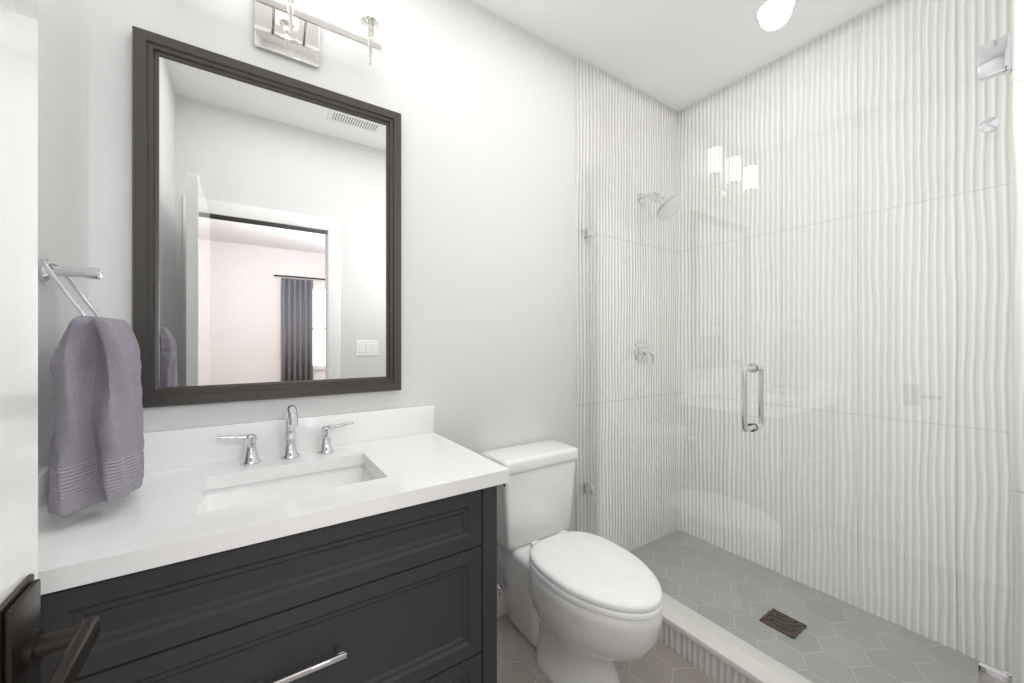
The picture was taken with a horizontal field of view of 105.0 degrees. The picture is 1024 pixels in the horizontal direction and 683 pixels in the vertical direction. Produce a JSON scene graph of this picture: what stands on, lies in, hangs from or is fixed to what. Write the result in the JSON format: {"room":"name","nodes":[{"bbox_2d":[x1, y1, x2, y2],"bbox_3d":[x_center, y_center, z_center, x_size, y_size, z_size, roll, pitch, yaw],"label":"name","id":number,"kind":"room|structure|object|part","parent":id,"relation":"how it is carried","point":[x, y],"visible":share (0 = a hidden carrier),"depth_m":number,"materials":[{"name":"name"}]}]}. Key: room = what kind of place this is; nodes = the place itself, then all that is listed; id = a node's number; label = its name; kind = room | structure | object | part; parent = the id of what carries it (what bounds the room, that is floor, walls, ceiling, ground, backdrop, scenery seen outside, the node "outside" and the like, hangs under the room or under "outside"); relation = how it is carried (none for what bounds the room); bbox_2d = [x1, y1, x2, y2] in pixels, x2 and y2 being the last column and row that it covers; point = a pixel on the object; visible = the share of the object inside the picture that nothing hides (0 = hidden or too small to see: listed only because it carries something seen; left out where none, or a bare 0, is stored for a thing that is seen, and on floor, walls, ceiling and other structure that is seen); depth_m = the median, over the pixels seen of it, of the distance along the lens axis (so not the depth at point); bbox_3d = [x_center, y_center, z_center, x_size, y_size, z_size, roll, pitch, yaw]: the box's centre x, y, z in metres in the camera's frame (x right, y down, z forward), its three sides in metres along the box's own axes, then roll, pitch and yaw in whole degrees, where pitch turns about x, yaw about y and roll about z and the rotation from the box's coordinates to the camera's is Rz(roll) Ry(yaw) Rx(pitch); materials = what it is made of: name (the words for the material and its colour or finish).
{"room":"bathroom","nodes":[
{"label":"bathroom","id":0,"kind":"room"},
{"bbox_2d":[38,0,87,467],"bbox_3d":[-0.716,-0.120,0.318,0.120,2.740,1.720,0,0,-34],"label":"wall","id":1,"kind":"structure","parent":0,"point":[62,132],"depth_m":0.90,"materials":[{"name":"paint"}]},
{"bbox_2d":[38,259,144,516],"bbox_3d":[-0.913,0.085,0.858,0.156,0.519,0.219,0,0,-34],"label":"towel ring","id":2,"kind":"object","parent":1,"relation":"attached to","point":[96,451],"visible":1,"depth_m":0.81,"materials":[{"name":"grey fabric"}]},
{"bbox_3d":[-0.944,-0.150,0.852,0.076,0.026,0.026,0,0,-34],"label":"post","id":3,"kind":"part","parent":2,"relation":"part of","materials":[{"name":"silver metal"}]},
{"bbox_2d":[88,0,574,582],"bbox_3d":[-0.070,-0.120,1.863,2.919,2.740,0.120,0,0,-34],"label":"wall","id":4,"kind":"structure","parent":0,"point":[478,98],"depth_m":1.66,"materials":[{"name":"paint"}]},
{"bbox_2d":[86,405,433,480],"bbox_3d":[-0.731,0.315,1.331,0.986,0.110,0.020,0,0,-34],"label":"backsplash","id":5,"kind":"structure","parent":4,"relation":"attached to","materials":[{"name":"white stone"}]},
{"bbox_2d":[132,26,400,407],"bbox_3d":[-0.747,-0.345,1.313,0.760,1.067,0.032,0,0,-34],"label":"wall mirror","id":6,"kind":"object","parent":4,"relation":"attached to","point":[149,48],"visible":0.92,"depth_m":1.17,"materials":[{"name":"black wood"}]},
{"bbox_2d":[159,56,385,387],"bbox_3d":[-0.750,-0.345,1.318,0.658,0.965,0.004,0,0,-34],"label":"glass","id":7,"kind":"object","parent":6,"relation":"attached to","point":[272,236],"visible":1,"depth_m":1.28,"materials":[{"name":"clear mirror"}]},
{"bbox_2d":[254,0,383,67],"bbox_3d":[-0.716,-1.123,1.268,0.586,0.335,0.141,0,0,-34],"label":"sconce","id":8,"kind":"object","parent":4,"relation":"attached to","point":[289,30],"visible":1,"depth_m":1.32,"materials":[{"name":"silver metal"}]},
{"bbox_3d":[-0.763,-1.029,1.257,0.012,0.045,0.084,0,0,-34],"label":"arm","id":9,"kind":"part","parent":8,"relation":"part of"},
{"bbox_3d":[-0.752,-1.040,1.320,0.190,0.170,0.014,0,0,-34],"label":"plate","id":10,"kind":"part","parent":8,"relation":"part of","materials":[{"name":"silver metal"}]},
{"bbox_3d":[-0.704,-1.050,1.249,0.068,0.151,0.068,0,0,-34],"label":"stem","id":11,"kind":"part","parent":8,"relation":"part of","materials":[{"name":"silver metal"}]},
{"bbox_3d":[-0.689,-1.029,1.307,0.012,0.045,0.084,0,0,-34],"label":"arm","id":12,"kind":"part","parent":8,"relation":"part of"},
{"bbox_3d":[-0.501,-1.209,1.386,0.096,0.162,0.096,0,0,-34],"label":"lamp shade","id":13,"kind":"part","parent":8,"relation":"part of","materials":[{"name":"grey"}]},
{"bbox_3d":[-0.501,-1.050,1.386,0.068,0.151,0.068,0,0,-34],"label":"stem","id":14,"kind":"part","parent":8,"relation":"part of","materials":[{"name":"silver metal"}]},
{"bbox_2d":[497,583,507,617],"bbox_3d":[0.000,1.180,1.830,0.815,0.140,0.014,0,0,-34],"label":"baseboard","id":15,"kind":"structure","parent":4,"relation":"attached to","point":[502,609],"depth_m":1.78,"materials":[{"name":"paint"}]},
{"bbox_2d":[575,57,677,550],"bbox_3d":[0.707,-0.120,2.308,0.893,2.740,0.012,0,0,-34],"label":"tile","id":16,"kind":"structure","parent":4,"relation":"attached to","point":[613,114],"depth_m":2.25,"materials":[{"name":"white tile"}]},
{"bbox_2d":[634,342,654,362],"bbox_3d":[0.780,0.063,2.313,0.120,0.126,0.060,0,0,-34],"label":"shower valve","id":17,"kind":"object","parent":16,"relation":"attached to","point":[641,346],"depth_m":2.31,"materials":[{"name":"silver metal"}]},
{"bbox_2d":[637,192,681,219],"bbox_3d":[0.835,-0.784,2.232,0.152,0.192,0.255,0,0,-34],"label":"shower head","id":18,"kind":"object","parent":16,"relation":"attached to","point":[668,207],"depth_m":2.19},
{"bbox_2d":[497,613,716,682],"bbox_3d":[0.410,1.300,1.150,2.919,0.100,1.840,0,0,-34],"label":"floor","id":19,"kind":"structure","parent":0,"point":[660,662],"depth_m":1.52,"materials":[{"name":"tile"}]},
{"bbox_2d":[38,405,509,682],"bbox_3d":[-0.576,0.724,1.101,0.986,1.053,0.574,0,0,-34],"label":"bathroom vanity","id":20,"kind":"object","parent":19,"relation":"on","point":[352,547],"visible":0.98,"depth_m":0.93,"materials":[{"name":"black wood"}]},
{"bbox_3d":[-0.829,0.287,1.172,0.087,0.022,0.022,0,0,-34],"label":"hot lever","id":21,"kind":"part","parent":20,"relation":"part of","materials":[{"name":"silver metal"}]},
{"bbox_3d":[-0.525,0.715,0.818,0.016,0.018,0.030,0,0,-34],"label":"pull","id":22,"kind":"part","parent":20,"relation":"part of","materials":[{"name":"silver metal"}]},
{"bbox_2d":[38,431,509,614],"bbox_3d":[-0.576,0.389,1.101,0.986,0.038,0.574,0,0,-34],"label":"countertop","id":23,"kind":"structure","parent":20,"relation":"on","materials":[{"name":"white stone"}]},
{"bbox_3d":[-0.709,0.340,1.257,0.054,0.060,0.054,0,0,-34],"label":"spout","id":24,"kind":"part","parent":20,"relation":"part of","materials":[{"name":"silver metal"}]},
{"bbox_3d":[-0.679,0.256,1.213,0.031,0.118,0.140,0,0,-34],"label":"spout","id":25,"kind":"part","parent":20,"relation":"part of","materials":[{"name":"silver metal"}]},
{"bbox_3d":[-0.585,0.287,1.337,0.087,0.022,0.022,0,0,-34],"label":"cold lever","id":26,"kind":"part","parent":20,"relation":"part of","materials":[{"name":"silver metal"}]},
{"bbox_3d":[-0.396,0.715,0.906,0.016,0.018,0.030,0,0,-34],"label":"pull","id":27,"kind":"part","parent":20,"relation":"part of","materials":[{"name":"silver metal"}]},
{"bbox_2d":[481,440,662,682],"bbox_3d":[0.231,0.867,1.529,0.430,0.767,0.758,0,0,-34],"label":"toilet","id":28,"kind":"object","parent":19,"relation":"on","point":[584,607],"visible":0.83,"depth_m":1.46,"materials":[{"name":"white ceramic"}]},
{"bbox_3d":[-0.046,0.560,1.566,0.012,0.016,0.090,0,0,-34],"label":"flush arm","id":29,"kind":"part","parent":28,"relation":"part of"},
{"bbox_3d":[-0.046,1.080,1.695,0.036,0.036,0.014,0,0,-34],"label":"stop knob","id":30,"kind":"part","parent":28,"relation":"part of","materials":[{"name":"silver metal"}]},
{"bbox_3d":[0.082,0.702,1.765,0.392,0.319,0.188,0,0,-34],"label":"tank","id":31,"kind":"part","parent":28,"relation":"part of","materials":[{"name":"white ceramic"}]},
{"bbox_3d":[0.303,0.847,1.437,0.366,0.019,0.524,0,0,-34],"label":"seat","id":32,"kind":"part","parent":28,"relation":"part of","materials":[{"name":"plastic"}]},
{"bbox_3d":[0.303,0.823,1.437,0.363,0.028,0.520,0,0,-34],"label":"lid","id":33,"kind":"part","parent":28,"relation":"part of","materials":[{"name":"plastic"}]},
{"bbox_3d":[0.303,1.054,1.438,0.363,0.392,0.520,0,0,-34],"label":"bowl","id":34,"kind":"part","parent":28,"relation":"part of","materials":[{"name":"white ceramic"}]},
{"bbox_2d":[658,592,812,682],"bbox_3d":[0.783,1.190,1.503,0.136,0.120,1.408,0,0,-34],"label":"curb","id":35,"kind":"object","parent":19,"relation":"on","point":[716,669],"depth_m":1.47,"materials":[{"name":"tile"}]},
{"bbox_3d":[0.783,1.143,1.503,0.136,0.025,1.408,0,0,-34],"label":"shower sill cap","id":36,"kind":"part","parent":35,"relation":"part of","materials":[{"name":"white stone"}]},
{"bbox_2d":[584,0,1011,682],"bbox_3d":[0.784,0.103,1.503,0.140,2.051,1.406,0,0,-34],"label":"shower enclosure","id":37,"kind":"object","parent":35,"relation":"on","point":[994,58],"visible":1,"depth_m":1.21,"materials":[{"name":"clear glass"}]},
{"bbox_3d":[0.825,0.200,1.375,0.065,0.230,0.019,0,0,-34],"label":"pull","id":38,"kind":"part","parent":37,"relation":"part of","materials":[{"name":"silver metal"}]},
{"bbox_2d":[747,364,756,372],"bbox_3d":[0.850,0.095,1.392,0.004,0.030,0.030,0,0,-34],"label":"washer","id":39,"kind":"object","parent":37,"relation":"in","point":[754,367],"depth_m":1.39,"materials":[{"name":"silver metal"}]},
{"bbox_2d":[747,423,756,431],"bbox_3d":[0.850,0.305,1.392,0.004,0.030,0.030,0,0,-34],"label":"washer","id":40,"kind":"object","parent":37,"relation":"in","point":[754,426],"depth_m":1.39,"materials":[{"name":"silver metal"}]},
{"bbox_2d":[749,363,758,372],"bbox_3d":[0.861,0.095,1.400,0.004,0.030,0.030,0,0,-34],"label":"washer","id":41,"kind":"object","parent":37,"relation":"in","point":[756,367],"depth_m":1.39,"materials":[{"name":"silver metal"}]},
{"bbox_2d":[749,422,758,431],"bbox_3d":[0.861,0.305,1.400,0.004,0.030,0.030,0,0,-34],"label":"washer","id":42,"kind":"object","parent":37,"relation":"in","point":[756,427],"depth_m":1.39,"materials":[{"name":"silver metal"}]},
{"bbox_3d":[0.993,0.098,1.192,0.010,2.040,0.645,0,0,-34],"label":"door","id":43,"kind":"part","parent":37,"relation":"part of","materials":[{"name":"clear glass"}]},
{"bbox_3d":[1.136,-0.510,0.934,0.043,0.032,0.032,0,0,-34],"label":"knob","id":44,"kind":"part","parent":37,"relation":"part of","materials":[{"name":"silver metal"}]},
{"bbox_2d":[630,530,1002,682],"bbox_3d":[1.204,1.235,1.678,0.773,0.030,1.588,0,0,-34],"label":"shower pan","id":45,"kind":"object","parent":19,"relation":"on","point":[679,552],"depth_m":1.71,"materials":[{"name":"tile"}]},
{"bbox_2d":[759,609,806,638],"bbox_3d":[1.170,1.217,1.699,0.130,0.006,0.136,0,0,-34],"label":"shower drain","id":46,"kind":"object","parent":45,"relation":"on","point":[771,623],"depth_m":1.69,"materials":[{"name":"brown metal"}]},
{"bbox_2d":[471,0,887,111],"bbox_3d":[0.410,-1.540,1.150,2.919,0.100,1.840,0,0,-34],"label":"ceiling","id":47,"kind":"structure","parent":0,"point":[677,55],"depth_m":1.91,"materials":[{"name":"paint"}]},
{"bbox_2d":[752,0,799,23],"bbox_3d":[1.173,-1.484,1.749,0.176,0.010,0.176,0,0,-34],"label":"recessed light","id":48,"kind":"object","parent":47,"relation":"in","point":[767,11],"visible":1,"depth_m":1.76,"materials":[{"name":"paint"}]},
{"bbox_2d":[678,0,1011,673],"bbox_3d":[1.604,-0.120,1.883,0.120,2.740,1.720,0,0,-34],"label":"wall","id":49,"kind":"structure","parent":0,"point":[846,29],"depth_m":1.78,"materials":[{"name":"tile"}]},
{"bbox_2d":[1012,0,1023,682],"bbox_3d":[1.227,-0.120,0.845,0.120,2.740,0.180,0,0,-34],"label":"wall","id":50,"kind":"structure","parent":0,"point":[1017,341],"depth_m":0.88,"materials":[{"name":"paint"}]},
{"bbox_3d":[0.891,-0.120,0.437,2.679,2.740,0.120,0,0,-34],"label":"wall","id":51,"kind":"structure","parent":0,"visible":0},
{"bbox_2d":[0,0,99,682],"bbox_3d":[-0.336,0.224,0.119,0.163,2.028,0.727,0,0,-34],"label":"entry door","id":52,"kind":"structure","parent":51,"relation":"in","point":[27,644],"depth_m":0.39,"materials":[{"name":"paint"}]},
{"bbox_3d":[-0.411,0.305,0.364,0.013,0.022,0.137,0,0,-34],"label":"lever","id":53,"kind":"part","parent":52,"relation":"part of","materials":[{"name":"grey"}]}
]}

